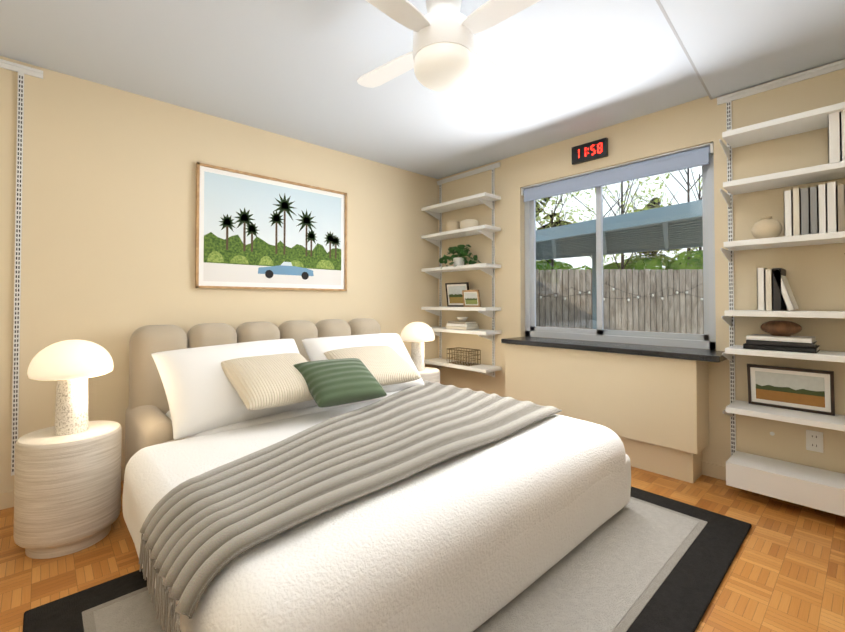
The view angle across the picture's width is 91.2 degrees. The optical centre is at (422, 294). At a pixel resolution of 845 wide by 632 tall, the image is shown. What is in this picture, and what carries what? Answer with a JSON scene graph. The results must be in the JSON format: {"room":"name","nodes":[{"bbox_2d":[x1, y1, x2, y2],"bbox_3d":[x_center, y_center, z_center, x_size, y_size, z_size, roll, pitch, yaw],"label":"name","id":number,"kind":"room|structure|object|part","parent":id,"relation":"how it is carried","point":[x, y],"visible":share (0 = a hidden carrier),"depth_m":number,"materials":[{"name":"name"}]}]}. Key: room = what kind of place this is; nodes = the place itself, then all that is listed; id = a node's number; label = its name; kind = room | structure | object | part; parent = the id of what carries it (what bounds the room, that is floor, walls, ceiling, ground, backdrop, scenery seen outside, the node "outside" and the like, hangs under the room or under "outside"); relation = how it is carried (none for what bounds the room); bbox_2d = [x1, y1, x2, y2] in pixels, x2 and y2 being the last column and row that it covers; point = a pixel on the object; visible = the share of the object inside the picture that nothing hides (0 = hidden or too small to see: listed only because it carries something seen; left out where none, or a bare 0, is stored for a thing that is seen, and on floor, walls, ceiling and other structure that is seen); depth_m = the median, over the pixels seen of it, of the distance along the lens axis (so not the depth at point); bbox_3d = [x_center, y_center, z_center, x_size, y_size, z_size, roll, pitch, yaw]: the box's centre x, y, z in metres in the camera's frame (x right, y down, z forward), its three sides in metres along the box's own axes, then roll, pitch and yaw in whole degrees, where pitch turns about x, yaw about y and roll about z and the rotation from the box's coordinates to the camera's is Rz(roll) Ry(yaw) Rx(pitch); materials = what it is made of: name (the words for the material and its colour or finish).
{"room":"bedroom","nodes":[
{"label":"bedroom","id":0,"kind":"room"},
{"bbox_2d":[0,56,437,492],"bbox_3d":[-1.296,-0.054,3.289,4.240,2.440,0.240,1,-1,-43],"label":"wall","id":1,"kind":"structure","parent":0,"point":[108,219],"depth_m":2.63,"materials":[{"name":"paint"}]},
{"bbox_2d":[0,59,42,475],"bbox_3d":[-2.370,-0.147,2.125,0.598,2.245,0.019,1,-1,-43],"label":"wall rail","id":2,"kind":"object","parent":1,"relation":"attached to","point":[21,70],"visible":1,"depth_m":2.27,"materials":[{"name":"white metal"}]},
{"bbox_2d":[0,466,124,509],"bbox_3d":[-1.210,1.122,3.175,3.760,0.085,0.014,1,-1,-43],"label":"baseboard","id":3,"kind":"structure","parent":1,"relation":"attached to","point":[6,498],"depth_m":2.23,"materials":[{"name":"paint"}]},
{"bbox_2d":[195,162,346,290],"bbox_3d":[-1.121,-0.474,3.271,1.207,0.870,0.030,1,-1,-43],"label":"picture","id":4,"kind":"object","parent":1,"relation":"attached to","point":[254,231],"visible":1,"depth_m":3.20,"materials":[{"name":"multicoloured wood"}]},
{"bbox_2d":[0,466,844,631],"bbox_3d":[0.038,1.201,1.817,4.240,0.120,4.180,1,-1,-43],"label":"floor","id":5,"kind":"structure","parent":0,"point":[785,572],"depth_m":1.74,"materials":[{"name":"brown wood"}]},
{"bbox_2d":[14,420,121,558],"bbox_3d":[-1.649,0.893,1.942,0.380,0.500,0.380,1,-1,-43],"label":"nightstand","id":6,"kind":"object","parent":5,"relation":"on","point":[67,494],"visible":0.92,"depth_m":1.80,"materials":[{"name":"wood"}]},
{"bbox_2d":[27,340,113,434],"bbox_3d":[-1.649,0.427,1.950,0.310,0.430,0.310,1,-1,-43],"label":"lamp","id":7,"kind":"object","parent":6,"relation":"on","point":[70,367],"visible":1,"depth_m":1.89,"materials":[{"name":"stone"}]},
{"bbox_3d":[-1.649,0.296,1.952,0.310,0.168,0.310,1,-1,-43],"label":"lamp shade","id":8,"kind":"part","parent":7,"relation":"part of","materials":[{"name":"beige"}]},
{"bbox_2d":[122,318,630,631],"bbox_3d":[-0.413,0.667,2.337,2.121,0.965,2.277,1,-1,-43],"label":"bed","id":9,"kind":"object","parent":5,"relation":"on","point":[340,475],"visible":1,"depth_m":1.58,"materials":[{"name":"beige fabric"}]},
{"bbox_2d":[151,339,316,439],"bbox_3d":[-1.029,0.496,2.390,0.870,0.530,0.227,-1,-41,-48],"label":"pillow","id":10,"kind":"object","parent":9,"relation":"on","point":[202,399],"depth_m":2.16,"materials":[{"name":"white fabric"}]},
{"bbox_3d":[-1.082,0.500,3.102,1.831,0.605,0.240,1,-1,-43],"label":"headboard","id":11,"kind":"part","parent":9,"relation":"part of","materials":[{"name":"beige fabric"}]},
{"bbox_2d":[293,358,386,407],"bbox_3d":[-0.476,0.501,2.417,0.480,0.146,0.360,3,29,-45],"label":"pillow","id":12,"kind":"object","parent":9,"relation":"on","point":[333,382],"depth_m":2.33,"materials":[{"name":"green fabric"}]},
{"bbox_2d":[140,380,561,618],"bbox_3d":[-0.276,0.702,2.110,2.007,0.131,1.351,1,-1,-43],"label":"throw","id":13,"kind":"object","parent":9,"relation":"on","point":[221,497],"depth_m":1.59,"materials":[{"name":"grey fabric"}]},
{"bbox_2d":[302,333,423,392],"bbox_3d":[-0.409,0.501,2.994,0.860,0.530,0.233,1,-44,-40],"label":"pillow","id":14,"kind":"object","parent":9,"relation":"on","point":[321,348],"depth_m":2.96,"materials":[{"name":"white fabric"}]},
{"bbox_2d":[155,414,625,631],"bbox_3d":[-0.125,0.850,2.051,2.064,0.327,1.470,1,-1,-43],"label":"duvet","id":15,"kind":"object","parent":9,"relation":"on","point":[426,550],"depth_m":1.30,"materials":[{"name":"white fabric"}]},
{"bbox_2d":[23,486,751,631],"bbox_3d":[0.107,1.129,1.753,2.625,0.021,1.630,1,-1,-43],"label":"rug","id":16,"kind":"object","parent":5,"relation":"on","point":[643,561],"visible":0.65,"depth_m":1.58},
{"bbox_2d":[418,367,439,382],"bbox_3d":[-0.033,0.923,3.700,0.380,0.500,0.380,1,-1,-43],"label":"nightstand","id":17,"kind":"object","parent":5,"relation":"on","point":[430,374],"visible":0.1,"depth_m":3.57,"materials":[{"name":"stone"}]},
{"bbox_2d":[401,322,434,370],"bbox_3d":[-0.043,0.458,3.712,0.310,0.430,0.310,1,-1,-43],"label":"lamp","id":18,"kind":"object","parent":17,"relation":"on","point":[417,334],"visible":0.96,"depth_m":3.64,"materials":[{"name":"stone"}]},
{"bbox_3d":[-0.043,0.327,3.715,0.310,0.168,0.310,1,-1,-43],"label":"lamp shade","id":19,"kind":"part","parent":18,"relation":"part of","materials":[{"name":"beige"}]},
{"bbox_2d":[505,343,708,482],"bbox_3d":[1.263,0.782,3.067,0.266,0.760,1.390,1,-1,-43],"label":"cabinet","id":20,"kind":"object","parent":5,"relation":"on","point":[652,412],"visible":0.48,"depth_m":2.75,"materials":[{"name":"paint"}]},
{"bbox_2d":[0,0,844,178],"bbox_3d":[0.038,-1.359,1.861,4.240,0.180,4.180,1,-1,-43],"label":"ceiling","id":21,"kind":"structure","parent":0,"point":[295,69],"depth_m":2.27,"materials":[{"name":"white paint"}]},
{"bbox_2d":[357,0,539,91],"bbox_3d":[0.091,-1.095,1.770,0.827,0.409,0.827,0,-1,-2],"label":"ceiling fan","id":22,"kind":"object","parent":21,"relation":"hanging from","point":[443,56],"visible":1,"depth_m":1.67,"materials":[{"name":"white plastic"}]},
{"bbox_3d":[0.091,-1.150,1.770,0.264,0.299,0.264,1,-1,-43],"label":"motor","id":23,"kind":"part","parent":22,"relation":"part of","materials":[{"name":"white"}]},
{"bbox_2d":[655,0,712,99],"bbox_3d":[0.548,-1.293,1.305,0.012,0.030,3.767,-1,-1,44],"label":"ceiling trim","id":24,"kind":"structure","parent":21,"relation":"attached to","point":[680,42],"depth_m":2.10,"materials":[{"name":"grey paint"}]},
{"bbox_2d":[438,59,844,473],"bbox_3d":[1.510,-0.056,3.193,0.240,2.440,3.700,1,-1,-43],"label":"wall","id":25,"kind":"structure","parent":0,"point":[815,275],"depth_m":2.60,"materials":[{"name":"paint"}]},
{"bbox_2d":[421,162,501,376],"bbox_3d":[0.353,-0.228,4.079,0.265,2.015,0.865,1,-1,-43],"label":"shelf unit","id":26,"kind":"object","parent":25,"relation":"attached to","point":[461,296],"visible":0.98,"depth_m":4.00,"materials":[{"name":"white wood"}]},
{"bbox_2d":[445,221,459,230],"bbox_3d":[0.303,-0.676,4.146,0.156,0.112,0.156,1,-1,-43],"label":"jar","id":27,"kind":"object","parent":26,"relation":"on","point":[450,225],"depth_m":4.08,"materials":[{"name":"beige ceramic"}]},
{"bbox_3d":[0.352,-0.001,4.152,0.049,0.240,0.300,1,-1,-43],"label":"decor frame moulding","id":28,"kind":"part","parent":26,"relation":"part of","materials":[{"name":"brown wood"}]},
{"bbox_2d":[447,323,471,326],"bbox_3d":[0.388,0.292,4.030,0.192,0.024,0.259,1,-1,-43],"label":"books","id":29,"kind":"object","parent":26,"relation":"on","point":[448,324],"depth_m":3.95,"materials":[{"name":"white paper"}]},
{"bbox_2d":[439,245,480,270],"bbox_3d":[0.362,-0.370,4.071,0.263,0.261,0.443,1,-1,-43],"label":"plant","id":30,"kind":"object","parent":26,"relation":"on","point":[459,263],"depth_m":4.04,"materials":[{"name":"green plant"}]},
{"bbox_2d":[456,317,467,320],"bbox_3d":[0.388,0.238,4.031,0.116,0.040,0.116,1,-1,-43],"label":"bowl","id":31,"kind":"object","parent":26,"relation":"on","point":[459,318],"depth_m":3.99,"materials":[{"name":"white ceramic"}]},
{"bbox_2d":[446,326,478,329],"bbox_3d":[0.388,0.319,4.029,0.190,0.028,0.270,1,-1,-43],"label":"books","id":32,"kind":"object","parent":26,"relation":"on","point":[447,327],"depth_m":3.95,"materials":[{"name":"beige paper"}]},
{"bbox_2d":[447,347,480,365],"bbox_3d":[0.398,0.599,4.021,0.177,0.141,0.288,1,-1,-43],"label":"wire basket","id":33,"kind":"object","parent":26,"relation":"on","point":[461,363],"depth_m":4.00,"materials":[{"name":"gold metal"}]},
{"bbox_2d":[460,219,478,228],"bbox_3d":[0.452,-0.668,3.984,0.188,0.090,0.188,1,-1,-43],"label":"jar","id":34,"kind":"object","parent":26,"relation":"on","point":[468,223],"depth_m":3.90,"materials":[{"name":"ceramic"}]},
{"bbox_3d":[0.467,0.036,3.958,0.043,0.161,0.200,1,-1,-43],"label":"decor frame moulding","id":35,"kind":"part","parent":26,"relation":"part of","materials":[{"name":"brown wood"}]},
{"bbox_2d":[572,137,607,164],"bbox_3d":[1.302,-1.117,3.231,0.036,0.137,0.280,1,-1,-43],"label":"wall clock","id":36,"kind":"object","parent":25,"relation":"attached to","point":[591,151],"visible":1,"depth_m":3.21,"materials":[{"name":"black plastic"}]},
{"bbox_2d":[501,336,726,361],"bbox_3d":[1.314,0.379,3.039,0.385,0.035,1.520,1,-1,-43],"label":"window sill","id":37,"kind":"structure","parent":25,"relation":"attached to","point":[709,355],"depth_m":2.81,"materials":[{"name":"black stone"}]},
{"bbox_2d":[525,154,715,349],"bbox_3d":[1.450,-0.305,3.248,0.080,1.340,1.455,1,-1,-43],"label":"window","id":38,"kind":"structure","parent":25,"relation":"in","point":[706,339],"depth_m":3.15,"materials":[{"name":"metal"}]},
{"bbox_2d":[521,142,713,195],"bbox_3d":[1.399,-0.938,3.212,0.058,0.066,1.445,1,-1,-43],"label":"blind headrail","id":39,"kind":"object","parent":38,"relation":"attached to","point":[650,158],"visible":0.59,"depth_m":3.05,"materials":[{"name":"white metal"}]},
{"bbox_2d":[523,146,710,201],"bbox_3d":[1.398,-0.899,3.210,0.060,0.125,1.405,1,-1,-43],"label":"fabric","id":40,"kind":"object","parent":39,"relation":"hanging from","point":[675,162],"visible":0.92,"depth_m":3.07,"materials":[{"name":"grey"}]},
{"bbox_2d":[702,461,725,480],"bbox_3d":[1.420,1.120,3.083,0.014,0.085,3.630,1,-1,-43],"label":"baseboard","id":41,"kind":"structure","parent":25,"relation":"attached to","point":[717,471],"depth_m":2.61,"materials":[{"name":"paint"}]},
{"bbox_2d":[717,59,844,516],"bbox_3d":[2.169,-0.090,2.091,0.279,2.330,1.165,1,-1,-43],"label":"shelf unit","id":42,"kind":"object","parent":25,"relation":"attached to","point":[815,215],"visible":1,"depth_m":2.23,"materials":[{"name":"white wood"}]},
{"bbox_2d":[757,268,766,310],"bbox_3d":[1.935,-0.029,2.346,0.190,0.235,0.032,1,-1,-43],"label":"books","id":43,"kind":"object","parent":42,"relation":"on","point":[761,272],"depth_m":2.28,"materials":[{"name":"white paper"}]},
{"bbox_2d":[751,216,781,238],"bbox_3d":[1.952,-0.373,2.348,0.136,0.133,0.136,1,-1,-43],"label":"vase","id":44,"kind":"object","parent":42,"relation":"on","point":[767,227],"depth_m":2.31,"materials":[{"name":"beige ceramic"}]},
{"bbox_2d":[765,269,772,310],"bbox_3d":[1.957,-0.025,2.322,0.190,0.225,0.030,1,-1,-43],"label":"books","id":45,"kind":"object","parent":42,"relation":"on","point":[768,272],"depth_m":2.26,"materials":[{"name":"beige paper"}]},
{"bbox_2d":[772,268,786,310],"bbox_3d":[1.980,-0.028,2.296,0.190,0.230,0.036,1,-1,-43],"label":"books","id":46,"kind":"object","parent":42,"relation":"on","point":[779,280],"depth_m":2.23,"materials":[{"name":"grey paper"}]},
{"bbox_2d":[746,334,816,342],"bbox_3d":[1.985,0.241,2.294,0.198,0.024,0.276,1,-1,-43],"label":"books","id":47,"kind":"object","parent":42,"relation":"on","point":[753,338],"depth_m":2.26,"materials":[{"name":"white paper"}]},
{"bbox_2d":[746,340,816,347],"bbox_3d":[1.985,0.265,2.293,0.208,0.022,0.286,1,-1,-43],"label":"books","id":48,"kind":"object","parent":42,"relation":"on","point":[749,343],"depth_m":2.22,"materials":[{"name":"grey paper"}]},
{"bbox_2d":[743,343,819,352],"bbox_3d":[1.985,0.289,2.293,0.210,0.026,0.300,1,-1,-43],"label":"books","id":49,"kind":"object","parent":42,"relation":"on","point":[781,347],"depth_m":2.21,"materials":[{"name":"black paper"}]},
{"bbox_3d":[2.034,0.520,2.299,0.051,0.235,0.360,1,-1,-43],"label":"decor frame moulding","id":50,"kind":"part","parent":42,"relation":"part of","materials":[{"name":"brown wood"}]},
{"bbox_2d":[792,188,800,235],"bbox_3d":[2.040,-0.434,2.246,0.200,0.250,0.030,1,-1,-43],"label":"books","id":51,"kind":"object","parent":42,"relation":"on","point":[796,193],"depth_m":2.18,"materials":[{"name":"beige paper"}]},
{"bbox_2d":[800,186,817,234],"bbox_3d":[2.073,-0.432,2.210,0.200,0.245,0.066,1,-1,-43],"label":"books","id":52,"kind":"object","parent":42,"relation":"on","point":[808,196],"depth_m":2.14,"materials":[{"name":"grey paper"}]},
{"bbox_2d":[784,181,837,235],"bbox_3d":[2.075,-0.437,2.208,0.200,0.255,0.200,1,-1,-43],"label":"books","id":53,"kind":"object","parent":42,"relation":"on","point":[811,210],"depth_m":2.13,"materials":[{"name":"white paper"}]},
{"bbox_2d":[828,110,844,162],"bbox_3d":[2.204,-0.799,2.081,0.210,0.285,0.226,1,-1,-43],"label":"books","id":54,"kind":"object","parent":42,"relation":"on","point":[836,119],"depth_m":2.07,"materials":[{"name":"white paper"}]},
{"bbox_2d":[770,430,823,452],"bbox_3d":[2.110,0.809,2.341,0.008,0.112,0.226,1,-1,-43],"label":"wall outlets","id":55,"kind":"object","parent":25,"relation":"attached to","point":[814,440],"visible":1,"depth_m":2.28,"materials":[{"name":"white plastic"}]},
{"bbox_3d":[2.164,0.808,2.285,0.006,0.112,0.070,1,-1,-43],"label":"plate","id":56,"kind":"part","parent":55,"relation":"part of","materials":[{"name":"white plastic"}]},
{"label":"outside","id":57,"kind":"structure","parent":0,"visible":0},
{"bbox_3d":[9.151,1.704,14.066,25.750,0.100,30.000,1,-1,-43],"label":"ground","id":58,"kind":"structure","parent":57,"visible":0},
{"bbox_2d":[539,275,691,326],"bbox_3d":[5.437,0.485,11.267,11.401,2.240,0.088,0,-1,1],"label":"rails","id":59,"kind":"object","parent":58,"relation":"on","point":[603,303],"depth_m":11.24,"materials":[{"name":"brown"}]},
{"bbox_2d":[536,283,702,301],"bbox_3d":[5.382,-0.065,11.162,11.300,0.511,0.062,0,-1,1],"label":"string light","id":60,"kind":"object","parent":59,"relation":"attached to","point":[662,298],"depth_m":11.15,"materials":[{"name":"clear glass"}]},
{"bbox_3d":[5.367,-0.107,11.163,11.270,0.428,0.009,0,-1,1],"label":"string lights wire","id":61,"kind":"part","parent":60,"relation":"part of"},
{"bbox_2d":[536,200,702,328],"bbox_3d":[3.188,0.210,7.534,3.812,2.660,8.562,1,-1,-43],"label":"carport","id":62,"kind":"object","parent":58,"relation":"on","point":[652,225],"depth_m":6.96,"materials":[{"name":"blue metal"}]},
{"bbox_2d":[537,168,701,272],"bbox_3d":[5.519,-2.423,15.317,11.984,8.196,10.407,1,-1,-43],"label":"trunks","id":63,"kind":"object","parent":58,"relation":"on","point":[623,212],"depth_m":14.99,"materials":[{"name":"brown plant"}]},
{"bbox_2d":[536,171,701,265],"bbox_3d":[5.778,-4.334,16.224,12.587,6.890,11.719,1,-1,-43],"label":"tree","id":64,"kind":"object","parent":63,"relation":"attached to","point":[559,222],"depth_m":15.04,"materials":[{"name":"green plant"}]},
{"bbox_2d":[536,250,702,272],"bbox_3d":[4.941,-0.508,15.285,10.970,2.257,9.624,1,-1,-43],"label":"bush","id":65,"kind":"object","parent":58,"relation":"on","point":[654,262],"depth_m":14.73,"materials":[{"name":"green plant"}]},
{"bbox_2d":[536,269,703,333],"bbox_3d":[5.455,0.453,11.211,11.439,2.302,0.024,0,-1,1],"label":"fence","id":66,"kind":"structure","parent":58,"relation":"on","point":[579,312],"depth_m":11.20,"materials":[{"name":"grey wood"}]},
{"bbox_2d":[539,272,703,333],"bbox_3d":[5.437,0.500,11.271,11.401,2.210,0.010,0,-1,1],"label":"backing","id":67,"kind":"object","parent":58,"relation":"on","point":[609,309],"depth_m":11.28,"materials":[{"name":"grey wood"}]}
]}

